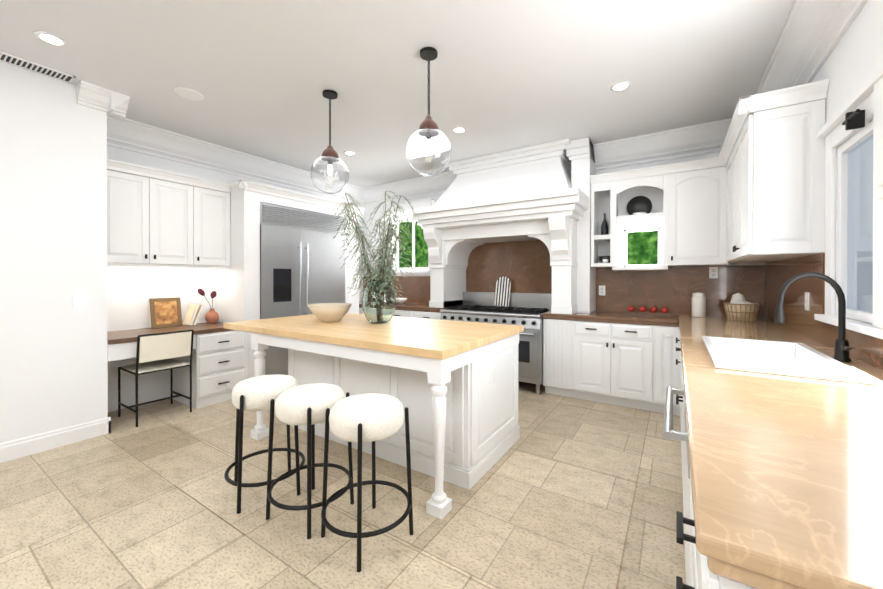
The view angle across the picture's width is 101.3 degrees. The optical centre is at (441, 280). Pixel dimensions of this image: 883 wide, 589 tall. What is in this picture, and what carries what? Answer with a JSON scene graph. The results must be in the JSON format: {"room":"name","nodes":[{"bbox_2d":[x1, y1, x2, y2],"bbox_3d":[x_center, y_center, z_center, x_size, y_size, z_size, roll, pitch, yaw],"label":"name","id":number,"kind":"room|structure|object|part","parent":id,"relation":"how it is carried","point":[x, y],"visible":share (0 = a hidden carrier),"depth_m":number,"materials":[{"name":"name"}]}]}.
{"room":"kitchen","nodes":[
{"label":"kitchen","id":0,"kind":"room"},
{"bbox_2d":[0,61,107,442],"bbox_3d":[-3.957,-0.134,1.970,0.780,2.840,3.040,0,0,33],"label":"wall","id":1,"kind":"structure","parent":0,"point":[53,254],"depth_m":2.76,"materials":[{"name":"white paint"}]},
{"bbox_2d":[0,417,110,462],"bbox_3d":[-3.835,1.219,2.002,0.636,0.135,2.896,0,0,33],"label":"baseboard","id":2,"kind":"structure","parent":1,"relation":"attached to","point":[26,446],"depth_m":2.76,"materials":[{"name":"white wood"}]},
{"bbox_2d":[73,293,85,307],"bbox_3d":[-2.892,0.162,2.890,0.010,0.116,0.072,0,0,33],"label":"light switch","id":3,"kind":"object","parent":1,"relation":"attached to","point":[79,300],"visible":1,"depth_m":2.89,"materials":[{"name":"white plastic"}]},
{"bbox_2d":[89,88,130,131],"bbox_3d":[-2.894,-1.484,3.158,0.530,0.150,0.120,0,0,33],"label":"crown molding","id":4,"kind":"structure","parent":1,"relation":"attached to","point":[115,104],"depth_m":3.01,"materials":[{"name":"white wood"}]},
{"bbox_2d":[85,104,364,203],"bbox_3d":[-2.325,-1.440,4.738,0.190,0.250,3.390,0,0,33],"label":"crown molding","id":5,"kind":"structure","parent":1,"relation":"attached to","point":[135,136],"depth_m":4.20,"materials":[{"name":"white wood"}]},
{"bbox_2d":[107,145,363,411],"bbox_3d":[-2.415,-0.146,4.927,0.160,2.840,3.600,0,0,33],"label":"wall","id":6,"kind":"structure","parent":0,"point":[131,291],"depth_m":3.78,"materials":[{"name":"white paint"}]},
{"bbox_2d":[107,158,231,268],"bbox_3d":[-2.846,-0.609,3.745,0.393,0.955,1.146,0,0,33],"label":"upper cabinet","id":7,"kind":"object","parent":6,"relation":"attached to","point":[161,218],"visible":0.79,"depth_m":3.61,"materials":[{"name":"white wood"}]},
{"bbox_2d":[0,381,685,588],"bbox_3d":[-0.875,1.335,2.223,5.970,0.100,7.080,0,0,33],"label":"floor","id":8,"kind":"structure","parent":0,"point":[564,492],"depth_m":2.01,"materials":[{"name":"tile"}]},
{"bbox_2d":[118,329,193,426],"bbox_3d":[-2.712,0.875,3.444,0.493,0.808,0.438,0,0,33],"label":"desk chair","id":9,"kind":"object","parent":8,"relation":"on","point":[163,348],"visible":1,"depth_m":3.35,"materials":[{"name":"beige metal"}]},
{"bbox_2d":[107,322,244,408],"bbox_3d":[-2.729,0.886,3.675,0.672,0.785,1.146,0,0,33],"label":"desk","id":10,"kind":"object","parent":8,"relation":"on","point":[218,364],"visible":0.81,"depth_m":3.72,"materials":[{"name":"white wood"}]},
{"bbox_2d":[149,297,181,328],"bbox_3d":[-2.910,0.338,3.826,0.074,0.309,0.270,0,0,33],"label":"art","id":11,"kind":"object","parent":10,"relation":"on","point":[165,312],"visible":1,"depth_m":3.82,"materials":[{"name":"brown"}]},
{"bbox_2d":[183,304,203,325],"bbox_3d":[-2.740,0.376,4.000,0.162,0.229,0.147,0,0,33],"label":"books","id":12,"kind":"object","parent":10,"relation":"on","point":[193,314],"visible":0.98,"depth_m":3.96,"materials":[{"name":"beige paper"}]},
{"bbox_2d":[198,288,218,323],"bbox_3d":[-2.645,0.289,4.112,0.156,0.404,0.216,0,0,33],"label":"flower vase","id":13,"kind":"object","parent":10,"relation":"on","point":[212,316],"visible":1,"depth_m":4.10,"materials":[{"name":"brown ceramic"}]},
{"bbox_2d":[224,374,304,513],"bbox_3d":[-1.073,0.945,2.218,0.445,0.679,0.445,0,0,33],"label":"stool","id":14,"kind":"object","parent":8,"relation":"on","point":[257,393],"visible":0.83,"depth_m":2.10,"materials":[{"name":"fabric"}]},
{"bbox_2d":[216,180,364,378],"bbox_3d":[-1.935,0.089,4.873,0.701,2.370,1.860,0,0,33],"label":"surround","id":15,"kind":"object","parent":8,"relation":"on","point":[286,252],"visible":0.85,"depth_m":4.35,"materials":[{"name":"white wood"}]},
{"bbox_2d":[260,202,344,374],"bbox_3d":[-1.938,0.184,4.816,0.643,2.180,1.266,0,0,33],"label":"fridge","id":16,"kind":"object","parent":15,"relation":"in","point":[300,265],"depth_m":4.51,"materials":[{"name":"silver metal"}]},
{"bbox_2d":[266,383,353,538],"bbox_3d":[-0.726,0.946,2.018,0.445,0.679,0.445,0,0,33],"label":"stool","id":17,"kind":"object","parent":8,"relation":"on","point":[308,405],"visible":0.98,"depth_m":1.91,"materials":[{"name":"fabric"}]},
{"bbox_2d":[321,393,412,571],"bbox_3d":[-0.374,0.947,1.826,0.445,0.679,0.445,0,0,33],"label":"stool","id":18,"kind":"object","parent":8,"relation":"on","point":[367,417],"visible":1,"depth_m":1.72,"materials":[{"name":"fabric"}]},
{"bbox_2d":[250,333,519,518],"bbox_3d":[-0.461,0.851,2.947,1.868,0.864,1.183,0,0,33],"label":"kitchen island","id":19,"kind":"object","parent":8,"relation":"on","point":[451,385],"depth_m":2.44,"materials":[{"name":"white wood"}]},
{"bbox_2d":[223,313,522,360],"bbox_3d":[-0.611,0.391,3.042,2.260,0.050,1.230,0,0,33],"label":"island countertop","id":20,"kind":"structure","parent":19,"relation":"on","point":[438,340],"depth_m":2.62,"materials":[{"name":"beige wood"}]},
{"bbox_2d":[308,303,351,321],"bbox_3d":[-0.996,0.289,3.237,0.384,0.152,0.384,0,0,33],"label":"bowl","id":21,"kind":"object","parent":20,"relation":"on","point":[329,312],"visible":1,"depth_m":3.13,"materials":[{"name":"beige ceramic"}]},
{"bbox_2d":[332,191,420,323],"bbox_3d":[-0.569,-0.186,3.169,0.926,1.102,0.854,0,0,33],"label":"potted plant","id":22,"kind":"object","parent":20,"relation":"on","point":[379,301],"visible":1,"depth_m":3.04,"materials":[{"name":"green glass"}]},
{"bbox_2d":[393,308,440,319],"bbox_3d":[-0.233,0.847,5.287,1.018,0.850,0.628,0,0,33],"label":"base cabinet","id":23,"kind":"object","parent":8,"relation":"on","point":[398,312],"depth_m":4.99,"materials":[{"name":"white wood"}]},
{"bbox_2d":[359,304,445,311],"bbox_3d":[-0.672,0.404,5.572,2.066,0.032,0.623,0,0,33],"label":"countertop","id":24,"kind":"structure","parent":23,"relation":"on","point":[414,307],"depth_m":5.00,"materials":[{"name":"brown wood"}]},
{"bbox_2d":[396,298,406,303],"bbox_3d":[-0.633,0.312,5.586,0.216,0.085,0.216,0,0,33],"label":"bowl","id":25,"kind":"object","parent":24,"relation":"on","point":[402,300],"visible":0.83,"depth_m":5.51,"materials":[{"name":"white ceramic"}]},
{"bbox_2d":[440,292,551,394],"bbox_3d":[0.696,0.720,4.576,1.306,1.110,0.738,0,0,33],"label":"range","id":26,"kind":"object","parent":8,"relation":"on","point":[526,310],"visible":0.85,"depth_m":4.26,"materials":[{"name":"silver metal"}]},
{"bbox_2d":[494,276,510,305],"bbox_3d":[0.817,0.140,4.826,0.210,0.392,0.102,0,0,33],"label":"cutting board","id":27,"kind":"object","parent":26,"relation":"on","point":[502,290],"visible":1,"depth_m":4.82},
{"bbox_2d":[543,317,578,398],"bbox_3d":[1.460,0.852,4.193,0.387,0.850,0.628,0,0,33],"label":"base cabinet","id":28,"kind":"object","parent":8,"relation":"on","point":[560,335],"depth_m":3.94,"materials":[{"name":"white wood"}]},
{"bbox_2d":[579,321,642,409],"bbox_3d":[1.915,0.853,3.899,0.805,0.850,0.628,0,0,33],"label":"base cabinet","id":29,"kind":"object","parent":8,"relation":"on","point":[610,352],"depth_m":3.66,"materials":[{"name":"white wood"}]},
{"bbox_2d":[543,313,678,324],"bbox_3d":[1.832,0.411,3.954,1.268,0.032,0.623,0,0,33],"label":"countertop","id":30,"kind":"structure","parent":29,"relation":"on","point":[577,316],"depth_m":3.67,"materials":[{"name":"brown wood"}]},
{"bbox_2d":[623,306,670,315],"bbox_3d":[2.185,0.315,3.848,0.440,0.095,0.140,0,0,33],"label":"tray","id":31,"kind":"object","parent":30,"relation":"on","point":[652,311],"visible":1,"depth_m":3.81,"materials":[{"name":"brown wood"}]},
{"bbox_2d":[643,325,670,420],"bbox_3d":[2.251,0.854,3.654,0.295,0.850,0.675,0,0,33],"label":"base cabinet","id":32,"kind":"object","parent":8,"relation":"on","point":[656,338],"depth_m":3.44,"materials":[{"name":"white wood"}]},
{"bbox_2d":[671,325,682,439],"bbox_3d":[2.170,0.858,2.677,0.747,0.850,1.187,0,0,33],"label":"base cabinet","id":33,"kind":"object","parent":8,"relation":"on","point":[676,336],"depth_m":3.35,"materials":[{"name":"white wood"}]},
{"bbox_2d":[679,341,686,376],"bbox_3d":[1.627,0.862,1.804,0.712,0.850,1.097,0,0,33],"label":"base cabinet","id":34,"kind":"object","parent":8,"relation":"on","point":[682,372],"depth_m":2.22,"materials":[{"name":"white wood"}]},
{"bbox_2d":[679,377,690,588],"bbox_3d":[1.169,0.865,1.095,0.712,0.850,0.706,0,0,33],"label":"base cabinet","id":35,"kind":"object","parent":8,"relation":"on","point":[684,413],"depth_m":1.30,"materials":[{"name":"white wood"}]},
{"bbox_2d":[683,433,766,588],"bbox_3d":[0.830,0.867,0.572,0.712,0.850,0.541,0,0,33],"label":"base cabinet","id":36,"kind":"object","parent":8,"relation":"on","point":[699,575],"depth_m":0.72,"materials":[{"name":"white wood"}]},
{"bbox_2d":[679,317,882,588],"bbox_3d":[1.768,0.419,2.013,0.703,0.032,3.953,0,0,33],"label":"countertop","id":37,"kind":"structure","parent":36,"relation":"on","point":[789,476],"depth_m":0.72,"materials":[{"name":"beige wood"}]},
{"bbox_2d":[692,292,705,316],"bbox_3d":[2.579,0.241,3.629,0.116,0.245,0.116,0,0,33],"label":"canister","id":38,"kind":"object","parent":37,"relation":"on","point":[698,304],"visible":1,"depth_m":3.58,"materials":[{"name":"white ceramic"}]},
{"bbox_2d":[723,293,760,320],"bbox_3d":[2.794,0.240,3.371,0.272,0.249,0.272,0,0,33],"label":"basket","id":39,"kind":"object","parent":37,"relation":"on","point":[738,307],"visible":1,"depth_m":3.30,"materials":[{"name":"wicker"}]},
{"bbox_2d":[707,337,866,392],"bbox_3d":[1.612,0.476,1.802,0.412,0.211,0.872,0,0,33],"label":"sink","id":40,"kind":"object","parent":37,"relation":"in","point":[765,360],"depth_m":1.74,"materials":[{"name":"white ceramic"}]},
{"bbox_2d":[0,0,795,187],"bbox_3d":[-0.875,-1.605,2.210,5.970,0.100,7.080,0,0,33],"label":"ceiling","id":41,"kind":"structure","parent":0,"point":[260,76],"depth_m":2.62,"materials":[{"name":"white paint"}]},
{"bbox_2d":[0,51,75,82],"bbox_3d":[-2.977,-1.550,2.605,0.150,0.010,0.460,0,0,33],"label":"ceiling vent","id":42,"kind":"object","parent":41,"relation":"in","point":[34,67],"visible":1,"depth_m":2.63,"materials":[{"name":"white metal"}]},
{"bbox_2d":[34,31,67,46],"bbox_3d":[-2.509,-1.551,2.326,0.150,0.006,0.150,0,0,33],"label":"recessed light","id":43,"kind":"object","parent":41,"relation":"in","point":[50,39],"visible":1,"depth_m":2.32,"materials":[{"name":"white plastic"}]},
{"bbox_2d":[173,87,203,100],"bbox_3d":[-2.108,-1.553,3.019,0.210,0.008,0.210,0,0,33],"label":"ceiling speaker","id":44,"kind":"object","parent":41,"relation":"attached to","point":[189,94],"visible":1,"depth_m":3.01,"materials":[{"name":"white plastic"}]},
{"bbox_2d":[310,90,348,193],"bbox_3d":[-0.926,-1.140,3.007,0.310,0.833,0.310,0,0,33],"label":"pendant light","id":45,"kind":"object","parent":41,"relation":"hanging from","point":[329,172],"visible":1,"depth_m":2.92,"materials":[{"name":"clear glass"}]},
{"bbox_3d":[-0.926,-0.872,3.009,0.310,0.297,0.310,0,0,33],"label":"globe","id":46,"kind":"part","parent":45,"relation":"part of","materials":[{"name":"clear glass"}]},
{"bbox_2d":[343,151,355,155],"bbox_3d":[-1.124,-1.560,4.431,0.150,0.006,0.150,0,0,33],"label":"recessed light","id":47,"kind":"object","parent":41,"relation":"in","point":[351,153],"visible":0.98,"depth_m":4.43,"materials":[{"name":"white"}]},
{"bbox_2d":[406,47,451,175],"bbox_3d":[-0.086,-1.137,2.465,0.310,0.833,0.310,0,0,33],"label":"pendant light","id":48,"kind":"object","parent":41,"relation":"hanging from","point":[428,150],"visible":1,"depth_m":2.37,"materials":[{"name":"clear glass"}]},
{"bbox_3d":[-0.086,-0.869,2.466,0.310,0.297,0.310,0,0,33],"label":"globe","id":49,"kind":"part","parent":48,"relation":"part of","materials":[{"name":"clear glass"}]},
{"bbox_2d":[452,127,465,132],"bbox_3d":[0.181,-1.557,3.743,0.150,0.006,0.150,0,0,33],"label":"recessed light","id":50,"kind":"object","parent":41,"relation":"in","point":[459,130],"visible":0.98,"depth_m":3.75,"materials":[{"name":"white"}]},
{"bbox_2d":[610,81,630,91],"bbox_3d":[1.433,-1.553,2.898,0.150,0.006,0.150,0,0,33],"label":"recessed light","id":51,"kind":"object","parent":41,"relation":"in","point":[620,86],"visible":1,"depth_m":2.90,"materials":[{"name":"white"}]},
{"bbox_2d":[364,149,764,275],"bbox_3d":[0.860,-0.147,5.048,5.530,2.840,0.160,0,0,33],"label":"wall","id":52,"kind":"structure","parent":0,"point":[369,209],"depth_m":5.77,"materials":[{"name":"white paint"}]},
{"bbox_2d":[363,276,429,302],"bbox_3d":[-0.602,0.142,5.885,1.842,0.424,0.020,0,0,33],"label":"backsplash","id":53,"kind":"structure","parent":52,"relation":"attached to","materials":[{"name":"stone"}]},
{"bbox_2d":[381,198,436,273],"bbox_3d":[-0.487,-0.649,5.697,1.080,1.080,0.410,0,0,33],"label":"window","id":54,"kind":"structure","parent":52,"relation":"in","point":[406,206],"depth_m":5.72,"materials":[{"name":"white wood"}]},
{"bbox_2d":[407,137,595,314],"bbox_3d":[0.699,-0.594,4.512,2.138,1.938,0.908,0,0,33],"label":"range hood","id":55,"kind":"object","parent":52,"relation":"attached to","point":[520,218],"visible":0.98,"depth_m":4.31,"materials":[{"name":"white wood"}]},
{"bbox_2d":[359,118,744,205],"bbox_3d":[0.744,-1.441,4.909,5.160,0.250,0.190,0,0,33],"label":"crown molding","id":56,"kind":"structure","parent":52,"relation":"attached to","point":[705,138],"depth_m":4.00,"materials":[{"name":"white wood"}]},
{"bbox_2d":[624,227,660,266],"bbox_3d":[2.283,-0.373,4.116,0.370,0.440,0.040,0,0,33],"label":"window","id":57,"kind":"structure","parent":52,"relation":"in","point":[638,230],"depth_m":4.09,"materials":[{"name":"white wood"}]},
{"bbox_2d":[596,265,764,317],"bbox_3d":[2.476,0.106,3.896,1.516,0.512,0.020,0,0,33],"label":"backsplash","id":58,"kind":"structure","parent":52,"relation":"attached to","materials":[{"name":"stone"}]},
{"bbox_2d":[599,286,605,294],"bbox_3d":[1.890,0.117,4.257,0.072,0.116,0.008,0,0,33],"label":"outlet","id":59,"kind":"object","parent":58,"relation":"attached to","point":[602,289],"depth_m":4.25,"materials":[{"name":"white plastic"}]},
{"bbox_2d":[709,267,717,277],"bbox_3d":[2.772,-0.081,3.686,0.072,0.116,0.008,0,0,33],"label":"outlet","id":60,"kind":"object","parent":58,"relation":"attached to","point":[713,271],"depth_m":3.68,"materials":[{"name":"white plastic"}]},
{"bbox_2d":[658,157,729,266],"bbox_3d":[2.539,-0.661,3.656,0.540,1.020,0.348,0,0,33],"label":"upper cabinet","id":61,"kind":"object","parent":52,"relation":"attached to","point":[687,201],"depth_m":3.53,"materials":[{"name":"white wood"}]},
{"bbox_2d":[796,0,873,320],"bbox_3d":[1.448,-0.129,0.716,0.160,2.840,6.800,0,0,33],"label":"wall","id":62,"kind":"structure","parent":0,"point":[847,68],"depth_m":1.86,"materials":[{"name":"white paint"}]},
{"bbox_2d":[718,139,733,262],"bbox_3d":[2.666,-0.661,3.113,0.394,0.985,0.467,0,0,33],"label":"upper cabinet","id":63,"kind":"object","parent":62,"relation":"attached to","point":[723,159],"depth_m":3.38,"materials":[{"name":"white wood"}]},
{"bbox_2d":[730,95,826,262],"bbox_3d":[2.371,-0.622,2.615,0.348,0.910,0.917,0,0,33],"label":"upper cabinet","id":64,"kind":"object","parent":62,"relation":"attached to","point":[759,197],"depth_m":2.25,"materials":[{"name":"white wood"}]},
{"bbox_2d":[745,0,866,122],"bbox_3d":[1.301,-1.424,0.805,0.190,0.250,6.480,0,0,33],"label":"crown molding","id":65,"kind":"structure","parent":62,"relation":"attached to","point":[813,33],"depth_m":2.13,"materials":[{"name":"white wood"}]},
{"bbox_2d":[765,253,882,369],"bbox_3d":[2.045,0.105,1.810,0.020,0.532,3.946,0,0,33],"label":"backsplash","id":66,"kind":"structure","parent":62,"relation":"attached to","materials":[{"name":"stone"}]},
{"bbox_2d":[805,292,808,309],"bbox_3d":[2.384,0.135,2.362,0.008,0.116,0.072,0,0,33],"label":"outlet","id":67,"kind":"object","parent":66,"relation":"attached to","point":[806,293],"depth_m":2.35,"materials":[{"name":"white plastic"}]},
{"bbox_2d":[814,0,882,338],"bbox_3d":[1.655,-0.528,1.109,0.240,1.525,2.310,0,0,33],"label":"window","id":68,"kind":"structure","parent":62,"relation":"in","point":[860,220],"depth_m":1.79,"materials":[{"name":"white wood"}]},
{"label":"outside","id":69,"kind":"structure","parent":0,"visible":0},
{"bbox_2d":[399,221,657,267],"bbox_3d":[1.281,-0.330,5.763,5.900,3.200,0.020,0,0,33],"label":"foliage","id":70,"kind":"object","parent":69,"point":[642,247],"visible":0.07,"depth_m":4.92,"materials":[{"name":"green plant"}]}
]}

